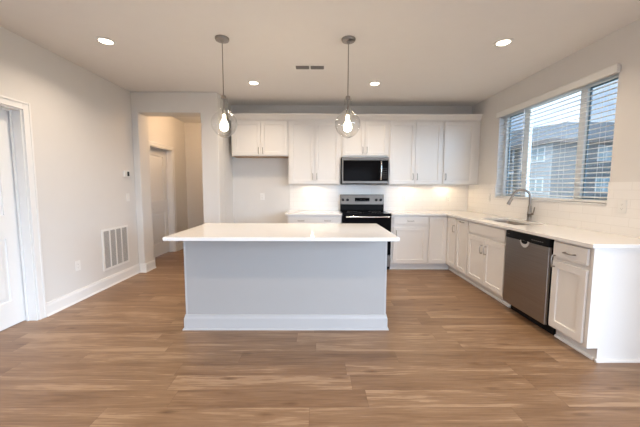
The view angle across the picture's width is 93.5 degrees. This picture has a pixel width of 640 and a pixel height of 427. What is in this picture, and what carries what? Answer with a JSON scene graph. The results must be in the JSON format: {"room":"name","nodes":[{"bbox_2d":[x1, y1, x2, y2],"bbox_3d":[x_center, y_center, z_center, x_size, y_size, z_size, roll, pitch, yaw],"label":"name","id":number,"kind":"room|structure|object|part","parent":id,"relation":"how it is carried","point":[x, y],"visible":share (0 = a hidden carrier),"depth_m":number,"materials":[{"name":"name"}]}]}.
{"room":"kitchen","nodes":[
{"label":"kitchen","id":0,"kind":"room"},
{"bbox_2d":[0,26,138,319],"bbox_3d":[-2.867,-0.115,0.811,0.160,2.724,8.070,0,5,0],"label":"wall","id":1,"kind":"structure","parent":0,"point":[82,120],"depth_m":3.41,"materials":[{"name":"beige paint"}]},
{"bbox_2d":[0,95,46,330],"bbox_3d":[-2.866,0.041,2.502,0.180,2.117,0.956,0,5,0],"label":"door","id":2,"kind":"structure","parent":1,"relation":"in","point":[19,300],"depth_m":2.87,"materials":[{"name":"white paint"}]},
{"bbox_2d":[75,260,80,270],"bbox_3d":[-2.801,0.604,3.485,0.008,0.116,0.072,0,5,0],"label":"wall outlet","id":3,"kind":"object","parent":1,"relation":"attached to","point":[77,263],"visible":1,"depth_m":3.48,"materials":[{"name":"white plastic"}]},
{"bbox_2d":[46,264,139,316],"bbox_3d":[-2.776,1.185,0.789,0.028,0.138,7.800,0,5,0],"label":"baseboard","id":4,"kind":"structure","parent":1,"relation":"attached to","point":[56,305],"depth_m":3.63,"materials":[{"name":"white paint"}]},
{"bbox_2d":[101,225,129,270],"bbox_3d":[-2.803,0.459,4.144,0.012,0.544,0.524,0,5,0],"label":"air vent","id":5,"kind":"object","parent":1,"relation":"in","point":[115,241],"visible":1,"depth_m":4.12,"materials":[{"name":"white plastic"}]},
{"bbox_2d":[123,170,129,176],"bbox_3d":[-2.796,-0.574,4.352,0.024,0.090,0.115,0,5,0],"label":"thermostat","id":6,"kind":"object","parent":1,"relation":"attached to","point":[125,173],"visible":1,"depth_m":4.33,"materials":[{"name":"white plastic"}]},
{"bbox_2d":[126,193,129,200],"bbox_3d":[-2.805,-0.236,4.399,0.009,0.116,0.072,0,5,0],"label":"light switch","id":7,"kind":"object","parent":1,"relation":"attached to","point":[127,194],"visible":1,"depth_m":4.38,"materials":[{"name":"white plastic"}]},
{"bbox_2d":[148,116,187,251],"bbox_3d":[-3.045,-0.556,5.840,0.160,2.724,2.030,0,5,0],"label":"wall","id":8,"kind":"structure","parent":0,"point":[169,131],"depth_m":6.27,"materials":[{"name":"beige paint"}]},
{"bbox_2d":[149,141,177,258],"bbox_3d":[-3.033,-0.239,5.698,0.180,2.117,0.934,0,5,0],"label":"door","id":9,"kind":"structure","parent":8,"relation":"in","point":[162,162],"depth_m":5.88,"materials":[{"name":"white paint"}]},
{"bbox_2d":[178,242,183,250],"bbox_3d":[-2.313,0.740,5.883,1.310,0.138,1.880,0,5,0],"label":"baseboard","id":10,"kind":"structure","parent":8,"relation":"attached to","point":[180,245],"depth_m":6.38,"materials":[{"name":"white paint"}]},
{"bbox_2d":[130,92,225,264],"bbox_3d":[-2.170,-0.454,4.700,1.282,2.724,0.270,0,5,0],"label":"wall partition","id":11,"kind":"structure","parent":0,"point":[204,105],"depth_m":4.55,"materials":[{"name":"beige paint"}]},
{"bbox_2d":[140,259,155,272],"bbox_3d":[-2.144,0.836,4.799,1.280,0.138,0.298,0,5,0],"label":"baseboard","id":12,"kind":"structure","parent":11,"relation":"attached to","point":[144,268],"depth_m":4.72,"materials":[{"name":"white paint"}]},
{"bbox_2d":[184,123,203,228],"bbox_3d":[-2.316,-0.636,6.782,1.310,2.724,0.150,0,5,0],"label":"wall","id":13,"kind":"structure","parent":0,"point":[193,150],"depth_m":6.68,"materials":[{"name":"beige paint"}]},
{"bbox_2d":[223,100,233,222],"bbox_3d":[-1.591,-0.490,5.139,0.120,2.724,0.603,0,5,0],"label":"wall","id":14,"kind":"structure","parent":0,"point":[228,172],"depth_m":5.03,"materials":[{"name":"beige paint"}]},
{"bbox_2d":[0,248,639,426],"bbox_3d":[-0.256,1.219,1.962,6.118,0.120,10.300,0,5,0],"label":"floor","id":15,"kind":"structure","parent":0,"point":[451,354],"depth_m":2.20,"materials":[{"name":"brown wood"}]},
{"bbox_2d":[183,241,388,329],"bbox_3d":[-0.318,0.614,3.107,1.918,0.884,0.704,0,5,0],"label":"kitchen island","id":16,"kind":"object","parent":15,"relation":"on","point":[230,285],"visible":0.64,"depth_m":2.79,"materials":[{"name":"paint"}]},
{"bbox_3d":[-1.240,0.574,2.789,0.015,0.754,0.033,0,5,0],"label":"corner trim","id":17,"kind":"part","parent":16,"relation":"part of","materials":[{"name":"paint"}]},
{"bbox_2d":[163,223,399,240],"bbox_3d":[-0.318,0.169,2.947,1.938,0.030,0.978,0,5,0],"label":"island countertop","id":18,"kind":"structure","parent":16,"relation":"on","point":[208,231],"depth_m":2.72,"materials":[{"name":"white stone"}]},
{"bbox_3d":[-0.319,0.984,3.129,1.918,0.143,0.683,0,5,0],"label":"molding","id":19,"kind":"part","parent":16,"relation":"part of","materials":[{"name":"paint"}]},
{"bbox_3d":[0.609,0.579,2.800,0.015,0.754,0.033,0,5,0],"label":"corner trim","id":20,"kind":"part","parent":16,"relation":"part of","materials":[{"name":"paint"}]},
{"bbox_2d":[287,215,341,222],"bbox_3d":[-0.089,0.445,5.050,0.858,0.884,0.649,0,5,0],"label":"base cabinet","id":21,"kind":"object","parent":15,"relation":"on","point":[290,218],"visible":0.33,"depth_m":4.73,"materials":[{"name":"white paint"}]},
{"bbox_2d":[285,210,341,215],"bbox_3d":[-0.100,-0.011,5.018,0.893,0.030,0.642,0,5,0],"label":"countertop","id":22,"kind":"structure","parent":21,"relation":"on","point":[290,212],"depth_m":4.73,"materials":[{"name":"white stone"}]},
{"bbox_2d":[340,194,390,269],"bbox_3d":[0.735,0.292,5.007,0.758,1.200,0.714,0,5,0],"label":"electric range","id":23,"kind":"object","parent":15,"relation":"on","point":[354,208],"visible":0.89,"depth_m":5.09,"materials":[{"name":"black metal"}]},
{"bbox_2d":[341,211,390,213],"bbox_3d":[0.736,-0.019,4.982,0.758,0.014,0.580,0,5,0],"label":"cooktop","id":24,"kind":"object","parent":23,"relation":"in","point":[343,212],"depth_m":4.87,"materials":[{"name":"black glass"}]},
{"bbox_3d":[0.737,0.337,4.733,0.752,0.630,0.043,0,5,0],"label":"oven door","id":25,"kind":"part","parent":23,"relation":"part of","materials":[{"name":"black glass"}]},
{"bbox_3d":[0.738,0.054,4.658,0.670,0.027,0.058,0,5,0],"label":"handle","id":26,"kind":"part","parent":23,"relation":"part of","materials":[{"name":"silver metal"}]},
{"bbox_3d":[0.736,0.750,4.772,0.752,0.180,0.038,0,5,0],"label":"storage drawer","id":27,"kind":"part","parent":23,"relation":"part of","materials":[{"name":"silver metal"}]},
{"bbox_2d":[390,215,428,268],"bbox_3d":[1.420,0.448,5.059,0.590,0.884,0.649,0,5,0],"label":"base cabinet","id":28,"kind":"object","parent":15,"relation":"on","point":[410,252],"visible":0.89,"depth_m":4.78,"materials":[{"name":"white paint"}]},
{"bbox_3d":[1.425,0.502,4.786,0.536,0.575,0.020,0,5,0],"label":"door","id":29,"kind":"part","parent":28,"relation":"part of","materials":[{"name":"white paint"}]},
{"bbox_3d":[1.426,0.111,4.751,0.536,0.120,0.022,0,5,0],"label":"drawer","id":30,"kind":"part","parent":28,"relation":"part of","materials":[{"name":"white paint"}]},
{"bbox_2d":[425,216,460,275],"bbox_3d":[2.168,0.462,4.931,0.902,0.884,0.917,0,5,0],"label":"base cabinet","id":31,"kind":"object","parent":15,"relation":"on","point":[441,250],"visible":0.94,"depth_m":4.77,"materials":[{"name":"white paint"}]},
{"bbox_3d":[1.868,0.421,4.781,0.275,0.740,0.020,0,5,0],"label":"door","id":32,"kind":"part","parent":31,"relation":"part of","materials":[{"name":"white paint"}]},
{"bbox_3d":[2.019,0.435,4.625,0.020,0.740,0.290,0,5,0],"label":"door","id":33,"kind":"part","parent":31,"relation":"part of","materials":[{"name":"white paint"}]},
{"bbox_2d":[386,211,639,247],"bbox_3d":[1.882,0.103,3.776,1.502,0.030,3.162,0,5,0],"label":"countertop","id":34,"kind":"structure","parent":31,"relation":"on","point":[582,237],"depth_m":2.92,"materials":[{"name":"white stone"}]},
{"bbox_2d":[497,221,528,224],"bbox_3d":[2.341,0.227,3.699,0.400,0.200,0.742,0,5,0],"label":"sink","id":35,"kind":"object","parent":34,"relation":"in","point":[507,222],"visible":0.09,"depth_m":3.93,"materials":[{"name":"silver metal"}]},
{"bbox_2d":[507,189,534,221],"bbox_3d":[2.483,-0.106,3.724,0.300,0.398,0.100,4,6,39],"label":"kitchen faucet","id":36,"kind":"object","parent":34,"relation":"on","point":[529,211],"visible":1,"depth_m":3.68,"materials":[{"name":"silver metal"}]},
{"bbox_3d":[2.482,-0.203,3.715,0.220,0.203,0.028,3,6,27],"label":"spout","id":37,"kind":"part","parent":36,"relation":"part of","materials":[{"name":"silver metal"}]},
{"bbox_2d":[455,218,472,282],"bbox_3d":[2.299,0.517,4.297,0.649,0.884,0.354,0,5,0],"label":"base cabinet","id":38,"kind":"object","parent":15,"relation":"on","point":[462,231],"visible":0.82,"depth_m":4.28,"materials":[{"name":"white paint"}]},
{"bbox_3d":[2.021,0.464,4.291,0.020,0.740,0.330,0,5,0],"label":"door","id":39,"kind":"part","parent":38,"relation":"part of","materials":[{"name":"white paint"}]},
{"bbox_2d":[467,221,510,307],"bbox_3d":[2.302,0.569,3.710,0.649,0.884,0.824,0,5,0],"label":"base cabinet","id":40,"kind":"object","parent":15,"relation":"on","point":[486,243],"visible":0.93,"depth_m":3.64,"materials":[{"name":"white paint"}]},
{"bbox_3d":[2.023,0.580,3.911,0.020,0.575,0.398,0,5,0],"label":"door","id":41,"kind":"part","parent":40,"relation":"part of","materials":[{"name":"white paint"}]},
{"bbox_3d":[2.025,0.212,3.677,0.022,0.130,0.800,0,5,0],"label":"drawer","id":42,"kind":"part","parent":40,"relation":"part of","materials":[{"name":"white paint"}]},
{"bbox_3d":[2.026,0.615,3.510,0.020,0.575,0.398,0,5,0],"label":"door","id":43,"kind":"part","parent":40,"relation":"part of","materials":[{"name":"white paint"}]},
{"bbox_2d":[503,230,554,334],"bbox_3d":[2.300,0.637,2.979,0.598,0.876,0.606,0,5,0],"label":"dishwasher","id":44,"kind":"object","parent":15,"relation":"on","point":[528,269],"visible":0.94,"depth_m":2.90,"materials":[{"name":"silver metal"}]},
{"bbox_3d":[2.024,0.237,2.942,0.035,0.074,0.606,0,5,0],"label":"control panel","id":45,"kind":"part","parent":44,"relation":"part of","materials":[{"name":"black plastic"}]},
{"bbox_2d":[548,240,594,359],"bbox_3d":[2.310,0.677,2.474,0.649,0.884,0.376,0,5,0],"label":"base cabinet","id":46,"kind":"object","parent":15,"relation":"on","point":[571,266],"visible":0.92,"depth_m":2.44,"materials":[{"name":"white paint"}]},
{"bbox_3d":[2.032,0.706,2.476,0.020,0.575,0.330,0,5,0],"label":"door","id":47,"kind":"part","parent":46,"relation":"part of","materials":[{"name":"white paint"}]},
{"bbox_3d":[2.032,0.320,2.442,0.022,0.130,0.330,0,5,0],"label":"drawer","id":48,"kind":"part","parent":46,"relation":"part of","materials":[{"name":"white paint"}]},
{"bbox_2d":[585,248,639,362],"bbox_3d":[2.338,0.695,2.270,0.605,0.884,0.033,0,5,0],"label":"end panel","id":49,"kind":"object","parent":15,"relation":"on","point":[613,315],"visible":0.9,"depth_m":2.27,"materials":[{"name":"white paint"}]},
{"bbox_2d":[0,0,639,122],"bbox_3d":[-0.248,-1.629,1.713,6.118,0.150,10.300,0,5,0],"label":"ceiling","id":50,"kind":"structure","parent":0,"point":[420,52],"depth_m":2.89,"materials":[{"name":"paint"}]},
{"bbox_2d":[95,36,116,45],"bbox_3d":[-2.062,-1.658,2.899,0.170,0.010,0.170,0,5,0],"label":"recessed light","id":51,"kind":"object","parent":50,"relation":"in","point":[103,40],"visible":1,"depth_m":2.89,"materials":[{"name":"white plastic"}]},
{"bbox_2d":[211,35,236,137],"bbox_3d":[-0.925,-1.196,2.881,0.246,0.922,0.246,0,5,0],"label":"pendant lamp","id":52,"kind":"object","parent":50,"relation":"hanging from","point":[223,39],"visible":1,"depth_m":2.88,"materials":[{"name":"silver metal"}]},
{"bbox_3d":[-0.925,-1.371,2.866,0.009,0.500,0.009,0,5,0],"label":"rod","id":53,"kind":"part","parent":52,"relation":"part of","materials":[{"name":"silver metal"}]},
{"bbox_2d":[221,95,225,114],"bbox_3d":[-0.926,-1.043,2.894,0.048,0.182,0.048,0,5,0],"label":"socket","id":54,"kind":"object","parent":52,"relation":"attached to","point":[223,97],"depth_m":2.88,"materials":[{"name":"silver metal"}]},
{"bbox_3d":[-0.926,-0.924,2.905,0.246,0.377,0.246,0,5,0],"label":"lamp shade","id":55,"kind":"part","parent":52,"relation":"part of","materials":[{"name":"clear glass"}]},
{"bbox_3d":[-0.926,-0.875,2.909,0.082,0.156,0.082,0,5,0],"label":"light bulb","id":56,"kind":"part","parent":52,"relation":"part of","materials":[{"name":"white glass"}]},
{"bbox_2d":[247,80,259,84],"bbox_3d":[-0.891,-1.755,4.050,0.170,0.010,0.170,0,5,0],"label":"recessed light","id":57,"kind":"object","parent":50,"relation":"in","point":[251,82],"visible":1,"depth_m":4.03,"materials":[{"name":"white plastic"}]},
{"bbox_2d":[293,64,325,69],"bbox_3d":[-0.118,-1.708,3.519,0.380,0.007,0.150,0,5,0],"label":"ceiling vent","id":58,"kind":"object","parent":50,"relation":"in","point":[296,66],"visible":1,"depth_m":3.51,"materials":[{"name":"white plastic"}]},
{"bbox_2d":[335,35,359,137],"bbox_3d":[0.269,-1.193,2.889,0.246,0.922,0.246,0,5,0],"label":"pendant lamp","id":59,"kind":"object","parent":50,"relation":"hanging from","point":[349,39],"visible":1,"depth_m":2.88,"materials":[{"name":"silver metal"}]},
{"bbox_2d":[345,96,349,114],"bbox_3d":[0.268,-1.040,2.902,0.048,0.182,0.048,0,5,0],"label":"socket","id":60,"kind":"object","parent":59,"relation":"attached to","point":[347,98],"depth_m":2.89,"materials":[{"name":"silver metal"}]},
{"bbox_3d":[0.268,-0.872,2.917,0.082,0.156,0.082,0,5,0],"label":"light bulb","id":61,"kind":"part","parent":59,"relation":"part of","materials":[{"name":"white glass"}]},
{"bbox_3d":[0.268,-0.921,2.912,0.246,0.377,0.246,0,5,0],"label":"lamp shade","id":62,"kind":"part","parent":59,"relation":"part of","materials":[{"name":"clear glass"}]},
{"bbox_3d":[0.269,-1.368,2.873,0.009,0.500,0.009,0,5,0],"label":"rod","id":63,"kind":"part","parent":59,"relation":"part of","materials":[{"name":"silver metal"}]},
{"bbox_2d":[368,81,380,85],"bbox_3d":[0.739,-1.752,4.062,0.170,0.010,0.170,0,5,0],"label":"recessed light","id":64,"kind":"object","parent":50,"relation":"in","point":[373,83],"visible":1,"depth_m":4.05,"materials":[{"name":"white plastic"}]},
{"bbox_2d":[493,38,513,46],"bbox_3d":[1.768,-1.647,2.903,0.170,0.010,0.170,0,5,0],"label":"recessed light","id":65,"kind":"object","parent":50,"relation":"in","point":[505,41],"visible":1,"depth_m":2.90,"materials":[{"name":"white plastic"}]},
{"bbox_2d":[231,105,471,222],"bbox_3d":[0.626,-0.505,5.378,4.318,2.724,0.150,0,5,0],"label":"wall","id":66,"kind":"structure","parent":0,"point":[252,177],"depth_m":5.28,"materials":[{"name":"beige paint"}]},
{"bbox_2d":[231,120,288,157],"bbox_3d":[-0.983,-1.245,5.045,0.928,0.592,0.362,0,5,0],"label":"upper cabinet","id":67,"kind":"object","parent":66,"relation":"attached to","point":[251,138],"visible":0.99,"depth_m":4.91,"materials":[{"name":"white paint"}]},
{"bbox_3d":[-1.194,-1.228,4.910,0.448,0.548,0.020,0,5,0],"label":"door","id":68,"kind":"part","parent":67,"relation":"part of","materials":[{"name":"white paint"}]},
{"bbox_3d":[-0.747,-1.227,4.913,0.437,0.548,0.020,0,5,0],"label":"door","id":69,"kind":"part","parent":67,"relation":"part of","materials":[{"name":"white paint"}]},
{"bbox_2d":[288,121,340,184],"bbox_3d":[-0.088,-1.016,5.070,0.860,1.048,0.362,0,5,0],"label":"upper cabinet","id":70,"kind":"object","parent":66,"relation":"attached to","point":[314,147],"visible":1,"depth_m":4.93,"materials":[{"name":"white paint"}]},
{"bbox_3d":[-0.289,-0.997,4.936,0.402,1.008,0.020,0,5,0],"label":"door","id":71,"kind":"part","parent":70,"relation":"part of","materials":[{"name":"white paint"}]},
{"bbox_3d":[0.119,-0.996,4.939,0.403,1.008,0.020,0,5,0],"label":"door","id":72,"kind":"part","parent":70,"relation":"part of","materials":[{"name":"white paint"}]},
{"bbox_2d":[228,113,482,120],"bbox_3d":[0.576,-1.561,4.885,4.106,0.103,0.076,0,5,0],"label":"crown molding","id":73,"kind":"structure","parent":66,"relation":"attached to","point":[239,116],"depth_m":4.87,"materials":[{"name":"white paint"}]},
{"bbox_2d":[341,121,388,157],"bbox_3d":[0.735,-1.237,5.056,0.784,0.602,0.362,0,5,0],"label":"upper cabinet","id":74,"kind":"object","parent":66,"relation":"attached to","point":[371,139],"visible":0.95,"depth_m":4.92,"materials":[{"name":"white paint"}]},
{"bbox_3d":[0.549,-1.223,4.921,0.366,0.550,0.020,0,5,0],"label":"door","id":75,"kind":"part","parent":74,"relation":"part of","materials":[{"name":"white paint"}]},
{"bbox_2d":[341,157,388,183],"bbox_3d":[0.735,-0.710,5.053,0.760,0.438,0.460,0,5,0],"label":"microwave","id":76,"kind":"object","parent":74,"relation":"attached to","point":[354,170],"visible":1,"depth_m":4.88,"materials":[{"name":"black glass"}]},
{"bbox_3d":[0.671,-0.697,4.895,0.586,0.332,0.024,0,5,0],"label":"door glass","id":77,"kind":"part","parent":76,"relation":"part of","materials":[{"name":"black glass"}]},
{"bbox_3d":[1.036,-0.696,4.898,0.142,0.332,0.022,0,5,0],"label":"control panel","id":78,"kind":"part","parent":76,"relation":"part of","materials":[{"name":"black glass"}]},
{"bbox_3d":[0.922,-1.223,4.924,0.371,0.550,0.020,0,5,0],"label":"door","id":79,"kind":"part","parent":74,"relation":"part of","materials":[{"name":"white paint"}]},
{"bbox_2d":[290,184,467,210],"bbox_3d":[1.042,-0.279,5.321,3.149,0.456,0.008,0,5,0],"label":"tile backsplash","id":80,"kind":"structure","parent":66,"relation":"attached to","point":[322,197],"depth_m":5.32,"materials":[{"name":"white tile"}]},
{"bbox_2d":[384,121,443,184],"bbox_3d":[1.573,-1.013,5.081,0.890,1.048,0.362,0,5,0],"label":"upper cabinet","id":81,"kind":"object","parent":66,"relation":"attached to","point":[415,151],"visible":0.99,"depth_m":4.95,"materials":[{"name":"white paint"}]},
{"bbox_3d":[1.355,-0.994,4.947,0.418,1.008,0.020,0,5,0],"label":"door","id":82,"kind":"part","parent":81,"relation":"part of","materials":[{"name":"white paint"}]},
{"bbox_3d":[1.785,-0.993,4.949,0.431,1.008,0.020,0,5,0],"label":"door","id":83,"kind":"part","parent":81,"relation":"part of","materials":[{"name":"white paint"}]},
{"bbox_2d":[441,121,480,184],"bbox_3d":[2.321,-1.011,5.085,0.606,1.048,0.362,0,5,0],"label":"upper cabinet","id":84,"kind":"object","parent":66,"relation":"attached to","point":[461,139],"visible":0.94,"depth_m":4.95,"materials":[{"name":"white paint"}]},
{"bbox_2d":[472,19,639,205],"bbox_3d":[2.731,-0.129,1.146,0.160,2.724,8.673,0,5,0],"label":"wall","id":85,"kind":"structure","parent":0,"point":[622,46],"depth_m":2.90,"materials":[{"name":"beige paint"}]},
{"bbox_2d":[467,182,639,237],"bbox_3d":[2.630,-0.143,3.779,0.008,0.464,3.123,0,5,0],"label":"tile backsplash","id":86,"kind":"structure","parent":85,"relation":"attached to","point":[600,218],"depth_m":3.05,"materials":[{"name":"white tile"}]},
{"bbox_2d":[617,200,626,213],"bbox_3d":[2.630,-0.061,2.621,0.008,0.116,0.072,0,5,0],"label":"wall outlet","id":87,"kind":"object","parent":86,"relation":"attached to","point":[622,204],"visible":1,"depth_m":2.62,"materials":[{"name":"white plastic"}]},
{"bbox_2d":[494,75,618,204],"bbox_3d":[2.706,-0.765,3.586,0.173,1.235,1.755,0,5,0],"label":"window","id":88,"kind":"structure","parent":85,"relation":"in","point":[526,179],"depth_m":3.22,"materials":[{"name":"white plastic"}]},
{"bbox_3d":[2.764,-0.822,4.236,0.010,1.141,0.360,0,5,0],"label":"screen frame","id":89,"kind":"part","parent":88,"relation":"part of","materials":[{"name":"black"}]},
{"bbox_3d":[2.669,-0.158,3.639,0.103,0.016,1.749,0,5,0],"label":"sill","id":90,"kind":"part","parent":88,"relation":"part of","materials":[{"name":"white paint"}]},
{"bbox_2d":[496,63,620,202],"bbox_3d":[2.646,-0.783,3.584,0.101,1.228,1.799,0,5,0],"label":"window blinds","id":91,"kind":"object","parent":88,"relation":"attached to","point":[611,71],"visible":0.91,"depth_m":3.28,"materials":[{"name":"white plastic"}]},
{"bbox_3d":[2.668,-0.182,3.637,0.052,0.020,1.739,0,5,0],"label":"rail","id":92,"kind":"part","parent":91,"relation":"part of","materials":[{"name":"white"}]},
{"bbox_3d":[2.648,-0.701,2.851,0.002,1.164,0.002,0,5,0],"label":"ladder cord","id":93,"kind":"part","parent":91,"relation":"part of","materials":[{"name":"white plastic"}]},
{"bbox_3d":[2.772,-0.708,2.941,0.010,1.141,0.370,0,5,0],"label":"screen frame","id":94,"kind":"part","parent":88,"relation":"part of","materials":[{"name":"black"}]},
{"label":"outside","id":95,"kind":"structure","parent":0,"visible":0},
{"bbox_3d":[36.322,-0.280,25.292,67.042,0.200,110.000,0,5,0],"label":"ground","id":96,"kind":"structure","parent":95,"visible":0},
{"bbox_2d":[508,122,614,199],"bbox_3d":[26.888,-5.810,35.994,31.000,8.900,17.600,0,5,0],"label":"apartment building","id":97,"kind":"structure","parent":96,"relation":"on","point":[610,143],"depth_m":28.08,"materials":[{"name":"grey stone"}]},
{"bbox_3d":[21.291,-2.790,29.699,0.020,1.250,1.700,0,5,0],"label":"pane","id":98,"kind":"part","parent":97,"relation":"part of","materials":[{"name":"grey"}]},
{"bbox_3d":[21.299,-5.729,29.442,0.020,1.250,1.700,0,5,0],"label":"pane","id":99,"kind":"part","parent":97,"relation":"part of","materials":[{"name":"grey"}]},
{"bbox_3d":[26.381,-2.630,28.027,1.400,1.250,0.020,0,5,0],"label":"pane","id":100,"kind":"part","parent":97,"relation":"part of","materials":[{"name":"grey"}]},
{"bbox_3d":[26.389,-5.568,27.770,1.400,1.250,0.020,0,5,0],"label":"pane","id":101,"kind":"part","parent":97,"relation":"part of","materials":[{"name":"grey"}]}
]}

